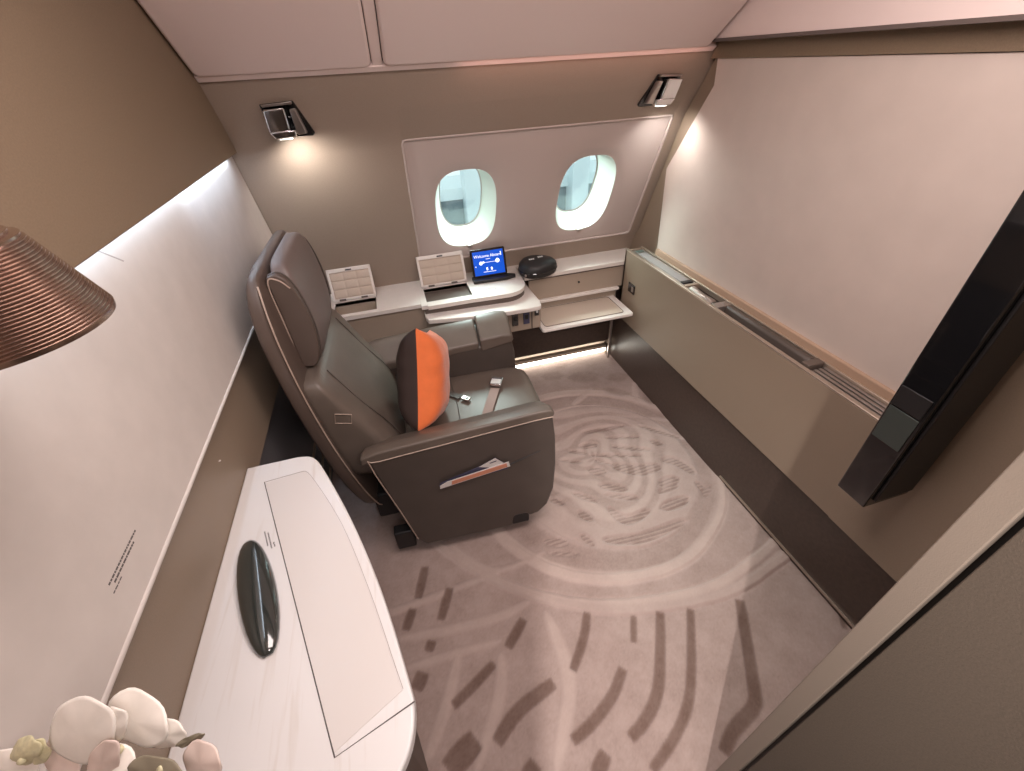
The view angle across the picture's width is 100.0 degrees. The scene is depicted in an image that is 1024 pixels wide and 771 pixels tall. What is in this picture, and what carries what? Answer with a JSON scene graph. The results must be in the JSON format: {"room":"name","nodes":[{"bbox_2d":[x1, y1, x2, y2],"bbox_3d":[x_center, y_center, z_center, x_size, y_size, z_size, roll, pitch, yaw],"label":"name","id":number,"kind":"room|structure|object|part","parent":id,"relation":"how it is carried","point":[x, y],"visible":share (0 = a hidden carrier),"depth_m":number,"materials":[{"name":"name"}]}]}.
{"room":"aircraft cabin","nodes":[
{"label":"aircraft cabin","id":0,"kind":"room"},
{"bbox_2d":[80,329,278,770],"bbox_3d":[-0.733,0.007,0.493,0.100,1.440,3.760,-12,38,-11],"label":"wall","id":1,"kind":"structure","parent":0,"point":[159,659],"depth_m":0.95,"materials":[{"name":"beige paint"}]},
{"bbox_2d":[0,225,115,369],"bbox_3d":[-0.513,-0.099,0.377,0.211,0.130,0.181,-12,38,-11],"label":"wall sconce","id":2,"kind":"object","parent":1,"relation":"attached to","point":[46,304],"visible":1,"depth_m":0.39,"materials":[{"name":"brown metal"}]},
{"bbox_3d":[-0.500,-0.118,0.367,0.104,0.006,0.104,-12,38,-11],"label":"plate","id":3,"kind":"part","parent":2,"relation":"part of","materials":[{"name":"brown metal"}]},
{"bbox_2d":[0,0,236,267],"bbox_3d":[-0.620,-0.185,0.113,0.070,0.685,3.329,-12,38,-11],"label":"wall panel","id":4,"kind":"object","parent":1,"relation":"attached to","point":[103,123],"depth_m":0.80,"materials":[{"name":"brown plastic"}]},
{"bbox_2d":[0,157,271,770],"bbox_3d":[-0.687,0.137,0.735,0.039,0.561,3.158,-12,38,-11],"label":"wall panel","id":5,"kind":"object","parent":1,"relation":"attached to","point":[106,434],"visible":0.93,"depth_m":0.72,"materials":[{"name":"plastic"}]},
{"bbox_2d":[137,0,370,76],"bbox_3d":[-0.673,-1.021,1.102,0.540,0.351,0.497,-12,38,-11],"label":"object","id":6,"kind":"structure","parent":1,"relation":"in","point":[211,37],"depth_m":1.23,"materials":[{"name":"brown plastic"}]},
{"bbox_2d":[259,383,332,482],"bbox_3d":[-0.671,0.884,1.154,0.035,0.760,3.740,-12,38,-11],"label":"baseboard","id":7,"kind":"structure","parent":1,"relation":"attached to","point":[287,437],"depth_m":1.77,"materials":[{"name":"black plastic"}]},
{"bbox_2d":[312,442,331,480],"bbox_3d":[-0.946,0.415,2.139,0.010,0.248,1.250,-12,38,-11],"label":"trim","id":8,"kind":"structure","parent":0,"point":[314,446],"depth_m":2.16,"materials":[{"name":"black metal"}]},
{"bbox_2d":[193,42,717,359],"bbox_3d":[-0.111,-0.739,2.049,2.120,2.200,0.870,-12,38,-11],"label":"wall","id":9,"kind":"structure","parent":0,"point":[343,187],"depth_m":1.75,"materials":[{"name":"beige plastic"}]},
{"bbox_2d":[259,100,314,139],"bbox_3d":[-0.809,-0.956,1.550,0.151,0.120,0.123,-12,38,-11],"label":"reading lamp","id":10,"kind":"object","parent":9,"relation":"attached to","point":[284,120],"visible":1,"depth_m":1.53,"materials":[{"name":"silver metal"}]},
{"bbox_2d":[401,115,672,257],"bbox_3d":[0.127,-0.972,2.192,1.276,0.643,0.293,-12,38,-11],"label":"window panel","id":11,"kind":"object","parent":9,"relation":"attached to","point":[527,167],"visible":0.88,"depth_m":2.09,"materials":[{"name":"beige plastic"}]},
{"bbox_2d":[435,169,495,247],"bbox_3d":[-0.249,-0.925,2.227,0.310,0.432,0.312,-12,38,-11],"label":"window","id":12,"kind":"structure","parent":11,"relation":"attached to","point":[480,227],"depth_m":2.34,"materials":[{"name":"white plastic"}]},
{"bbox_2d":[556,155,615,231],"bbox_3d":[0.373,-1.058,2.352,0.310,0.432,0.312,-12,38,-11],"label":"window","id":13,"kind":"structure","parent":11,"relation":"attached to","point":[594,205],"depth_m":2.46,"materials":[{"name":"white plastic"}]},
{"bbox_2d":[512,280,608,357],"bbox_3d":[0.274,-0.523,2.850,0.840,0.670,0.035,-12,38,-11],"label":"panel","id":14,"kind":"object","parent":9,"relation":"attached to","point":[532,341],"depth_m":2.99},
{"bbox_2d":[637,74,682,106],"bbox_3d":[0.637,-1.264,1.841,0.151,0.120,0.123,-12,38,-11],"label":"reading lamp","id":15,"kind":"object","parent":9,"relation":"attached to","point":[662,91],"visible":1,"depth_m":1.83,"materials":[{"name":"silver metal"}]},
{"bbox_2d":[440,156,613,224],"bbox_3d":[0.634,-2.409,8.549,8.700,4.900,1.200,-12,38,-11],"label":"terminal building","id":16,"kind":"structure","parent":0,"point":[460,194],"depth_m":7.15,"materials":[{"name":"white"}]},
{"bbox_2d":[332,351,850,770],"bbox_3d":[0.144,0.686,1.980,1.960,0.020,2.690,-12,38,-11],"label":"floor","id":17,"kind":"structure","parent":0,"point":[642,618],"depth_m":1.69,"materials":[{"name":"carpet"}]},
{"bbox_2d":[168,457,427,770],"bbox_3d":[-0.428,0.802,1.170,0.422,0.848,1.000,-12,38,-11],"label":"table","id":18,"kind":"object","parent":17,"relation":"on","point":[299,664],"visible":1,"depth_m":0.87,"materials":[{"name":"white marble-look laminate"}]},
{"bbox_2d":[0,687,221,770],"bbox_3d":[-0.423,0.520,0.542,0.218,0.415,0.163,23,45,31],"label":"orchid","id":19,"kind":"object","parent":18,"relation":"on","point":[85,730],"visible":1,"depth_m":0.46,"materials":[{"name":"white plant"}]},
{"bbox_3d":[-0.573,0.456,0.957,0.080,0.027,0.310,-24,42,-24],"label":"dome handle","id":20,"kind":"part","parent":18,"relation":"part of","materials":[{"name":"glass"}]},
{"bbox_3d":[-0.444,0.427,1.009,0.145,0.002,0.721,-24,42,-25],"label":"hinged lid","id":21,"kind":"part","parent":18,"relation":"part of","materials":[{"name":"grey"}]},
{"bbox_2d":[246,230,554,548],"bbox_3d":[-0.355,-0.032,1.889,0.975,1.294,0.857,-11,38,-10],"label":"armchair","id":22,"kind":"object","parent":17,"relation":"on","point":[341,385],"visible":0.92,"depth_m":1.66,"materials":[{"name":"brown leather"}]},
{"bbox_2d":[304,308,405,473],"bbox_3d":[-0.634,0.008,1.829,0.285,0.530,0.624,-11,38,-10],"label":"cushion","id":23,"kind":"object","parent":22,"relation":"on","point":[351,390],"depth_m":1.63,"materials":[{"name":"brown leather"}]},
{"bbox_3d":[-0.600,0.379,2.116,0.130,0.150,0.520,-11,38,-10],"label":"frame","id":24,"kind":"part","parent":22,"relation":"part of","materials":[{"name":"black"}]},
{"bbox_2d":[396,327,449,430],"bbox_3d":[-0.372,-0.038,1.827,0.212,0.540,0.531,-4,37,-1],"label":"cushion","id":25,"kind":"object","parent":22,"relation":"on","point":[422,358],"visible":1,"depth_m":1.67,"materials":[{"name":"orange fabric"}]},
{"bbox_3d":[-0.331,0.000,2.303,0.704,0.638,0.134,-11,38,-10],"label":"armrest","id":26,"kind":"part","parent":22,"relation":"part of","materials":[{"name":"brown leather"}]},
{"bbox_3d":[-0.175,0.379,1.811,0.704,0.619,0.158,-11,38,-10],"label":"armrest","id":27,"kind":"part","parent":22,"relation":"part of","materials":[{"name":"brown leather"}]},
{"bbox_2d":[405,367,539,432],"bbox_3d":[-0.193,0.203,2.113,0.682,0.314,0.501,-11,38,-10],"label":"seat cushion","id":28,"kind":"object","parent":22,"relation":"on","point":[471,392],"depth_m":2.06,"materials":[{"name":"brown leather"}]},
{"bbox_2d":[439,458,507,486],"bbox_3d":[-0.150,0.332,1.670,0.280,0.093,0.012,-12,38,-11],"label":"leaflet","id":29,"kind":"object","parent":22,"relation":"in","point":[495,461],"visible":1,"depth_m":1.67,"materials":[{"name":"white paper"}]},
{"bbox_2d":[440,461,509,488],"bbox_3d":[-0.144,0.351,1.684,0.286,0.065,0.005,-12,38,-11],"label":"leaflet","id":30,"kind":"object","parent":22,"relation":"in","point":[506,464],"visible":1,"depth_m":1.68,"materials":[{"name":"white paper"}]},
{"bbox_2d":[325,248,632,357],"bbox_3d":[-0.141,-0.312,2.548,1.960,0.921,0.507,-12,38,-11],"label":"console","id":31,"kind":"object","parent":17,"relation":"on","point":[581,290],"visible":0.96,"depth_m":2.36,"materials":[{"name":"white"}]},
{"bbox_3d":[-0.850,-0.543,2.276,0.224,0.158,0.066,-12,38,-11],"label":"lid","id":32,"kind":"part","parent":31,"relation":"part of","materials":[{"name":"white plastic"}]},
{"bbox_3d":[-0.759,-0.182,2.327,0.635,0.439,0.020,-12,38,-11],"label":"panel","id":33,"kind":"part","parent":31,"relation":"part of","materials":[{"name":"beige"}]},
{"bbox_3d":[-0.388,-0.641,2.369,0.256,0.158,0.066,-12,38,-11],"label":"lid","id":34,"kind":"part","parent":31,"relation":"part of","materials":[{"name":"white plastic"}]},
{"bbox_2d":[424,285,540,323],"bbox_3d":[-0.189,-0.481,2.381,0.608,0.024,0.470,-12,38,-11],"label":"shelf","id":35,"kind":"object","parent":31,"relation":"attached to","point":[525,302],"depth_m":2.25,"materials":[{"name":"white plastic"}]},
{"bbox_2d":[469,246,515,283],"bbox_3d":[-0.107,-0.672,2.387,0.245,0.163,0.103,-12,38,-11],"label":"laptop","id":36,"kind":"object","parent":31,"relation":"on","point":[488,265],"visible":1,"depth_m":2.39,"materials":[{"name":"black"}]},
{"bbox_2d":[512,314,517,325],"bbox_3d":[0.016,-0.366,2.342,0.035,0.090,0.009,-12,38,-11],"label":"socket","id":37,"kind":"object","parent":31,"relation":"attached to","point":[514,317],"depth_m":2.34,"materials":[{"name":"black plastic"}]},
{"bbox_2d":[523,312,529,323],"bbox_3d":[0.079,-0.380,2.355,0.035,0.090,0.009,-12,38,-11],"label":"socket","id":38,"kind":"object","parent":31,"relation":"attached to","point":[526,316],"depth_m":2.36,"materials":[{"name":"blue"}]},
{"bbox_2d":[518,255,556,278],"bbox_3d":[0.144,-0.681,2.439,0.227,0.088,0.195,-12,38,-11],"label":"case","id":39,"kind":"object","parent":31,"relation":"on","point":[532,266],"visible":1,"depth_m":2.38,"materials":[{"name":"black"}]},
{"bbox_3d":[0.435,-0.629,2.573,0.705,0.139,0.020,-12,38,-11],"label":"drawer","id":40,"kind":"part","parent":31,"relation":"part of","materials":[{"name":"beige"}]},
{"bbox_2d":[539,295,632,332],"bbox_3d":[0.403,-0.439,2.564,0.562,0.018,0.287,-12,38,-11],"label":"tray","id":41,"kind":"object","parent":31,"relation":"on","point":[569,313],"depth_m":2.54,"materials":[{"name":"beige plastic"}]},
{"bbox_2d":[515,342,606,368],"bbox_3d":[0.294,-0.194,3.056,0.822,0.075,0.034,-12,38,-11],"label":"floor light","id":42,"kind":"object","parent":17,"relation":"on","point":[551,357],"visible":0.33,"depth_m":3.06,"materials":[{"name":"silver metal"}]},
{"bbox_2d":[630,51,1023,253],"bbox_3d":[1.273,-0.115,1.123,0.076,2.200,3.760,-12,38,-11],"label":"wall","id":43,"kind":"structure","parent":0,"point":[647,235],"depth_m":2.28,"materials":[{"name":"beige paint"}]},
{"bbox_2d":[361,0,381,65],"bbox_3d":[-0.398,-1.083,1.171,0.034,0.358,0.515,-12,38,-11],"label":"trim","id":44,"kind":"structure","parent":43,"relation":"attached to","point":[368,6],"depth_m":1.31,"materials":[{"name":"brown plastic"}]},
{"bbox_2d":[361,0,718,60],"bbox_3d":[-0.008,-1.198,1.182,1.970,0.466,0.646,-12,38,-11],"label":"trim","id":45,"kind":"structure","parent":43,"relation":"attached to","point":[374,0],"depth_m":1.33,"materials":[{"name":"brown plastic"}]},
{"bbox_2d":[375,0,747,64],"bbox_3d":[0.229,-1.213,1.284,1.260,0.351,0.497,-12,38,-11],"label":"ceiling panel","id":46,"kind":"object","parent":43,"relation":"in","point":[410,31],"depth_m":1.43,"materials":[{"name":"beige plastic"}]},
{"bbox_2d":[605,289,896,628],"bbox_3d":[1.038,0.180,2.191,0.095,0.460,2.280,-12,38,-11],"label":"baseboard","id":47,"kind":"structure","parent":43,"relation":"attached to","point":[844,571],"depth_m":1.90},
{"bbox_2d":[620,246,888,515],"bbox_3d":[0.966,-0.137,1.966,0.122,0.442,1.745,-12,38,-11],"label":"ledge","id":48,"kind":"object","parent":43,"relation":"attached to","point":[808,417],"visible":0.86,"depth_m":1.74,"materials":[{"name":"brown plastic"}]},
{"bbox_3d":[0.730,-0.627,2.635,0.115,0.432,0.020,-12,38,-11],"label":"panel","id":49,"kind":"part","parent":48,"relation":"part of","materials":[{"name":"beige plastic"}]},
{"bbox_2d":[628,282,634,294],"bbox_3d":[0.703,-0.571,2.524,0.006,0.056,0.070,-12,38,-11],"label":"socket","id":50,"kind":"object","parent":48,"relation":"attached to","point":[631,285],"depth_m":2.52,"materials":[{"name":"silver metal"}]},
{"bbox_3d":[0.872,-0.477,2.089,0.074,0.033,0.017,-12,38,-11],"label":"latch frame","id":51,"kind":"part","parent":48,"relation":"part of","materials":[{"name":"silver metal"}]},
{"bbox_2d":[655,248,895,401],"bbox_3d":[1.086,-0.206,1.676,0.045,0.043,1.900,-12,38,-11],"label":"trim","id":52,"kind":"structure","parent":43,"relation":"attached to","point":[848,369],"depth_m":1.65,"materials":[{"name":"beige"}]},
{"bbox_2d":[719,475,853,627],"bbox_3d":[1.183,0.732,1.797,0.008,0.008,0.960,-12,38,-11],"label":"trim","id":53,"kind":"structure","parent":43,"relation":"attached to","point":[720,476],"depth_m":1.80,"materials":[{"name":"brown metal"}]},
{"bbox_2d":[657,52,1023,391],"bbox_3d":[1.065,-0.566,1.426,0.026,0.849,1.938,-12,38,-11],"label":"partition panel","id":54,"kind":"object","parent":43,"relation":"attached to","point":[849,200],"visible":0.96,"depth_m":1.35,"materials":[{"name":"white plastic"}]},
{"bbox_2d":[711,20,1023,57],"bbox_3d":[1.069,-0.869,1.074,0.031,0.059,1.740,-12,38,-11],"label":"trim","id":55,"kind":"structure","parent":43,"relation":"attached to","point":[1007,35],"depth_m":1.15,"materials":[{"name":"brown plastic"}]},
{"bbox_2d":[712,0,1023,41],"bbox_3d":[1.047,-1.052,0.910,0.070,0.432,1.708,-12,38,-11],"label":"trim","id":56,"kind":"structure","parent":43,"relation":"attached to","point":[756,17],"depth_m":1.22,"materials":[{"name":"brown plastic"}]},
{"bbox_2d":[828,351,1023,581],"bbox_3d":[1.217,-0.134,0.823,0.151,1.800,0.450,-12,38,-11],"label":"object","id":57,"kind":"structure","parent":43,"relation":"attached to","point":[896,532],"depth_m":1.15,"materials":[{"name":"brown plastic"}]},
{"bbox_2d":[838,190,1023,506],"bbox_3d":[1.034,-0.095,0.936,0.215,0.982,0.092,-12,38,-11],"label":"wall monitor","id":58,"kind":"object","parent":43,"relation":"attached to","point":[978,339],"visible":1,"depth_m":0.94,"materials":[{"name":"black plastic"},{"name":"dark screen glass"}]},
{"bbox_3d":[0.942,0.106,1.058,0.003,0.100,0.070,-12,38,-11],"label":"panel","id":59,"kind":"part","parent":58,"relation":"part of","materials":[{"name":"grey plastic"}]},
{"bbox_3d":[0.970,0.237,0.686,0.830,2.200,0.050,-12,38,-11],"label":"wall","id":60,"kind":"structure","parent":0,"visible":0},
{"bbox_2d":[716,451,1023,770],"bbox_3d":[0.545,0.322,0.608,0.050,2.200,0.032,-12,38,-11],"label":"trim","id":61,"kind":"structure","parent":60,"relation":"attached to","point":[1000,506],"depth_m":0.56,"materials":[{"name":"brown"}]},
{"bbox_2d":[742,517,1023,770],"bbox_3d":[0.558,0.332,0.595,0.035,2.200,0.008,-12,38,-11],"label":"trim","id":62,"kind":"structure","parent":60,"relation":"attached to","point":[1018,526],"depth_m":0.58,"materials":[{"name":"black"}]},
{"bbox_2d":[747,527,1023,770],"bbox_3d":[0.743,0.737,0.049,0.037,2.200,1.400,-12,38,-11],"label":"door","id":63,"kind":"structure","parent":60,"relation":"in","point":[947,694],"depth_m":0.55,"materials":[{"name":"plastic"}]}
]}

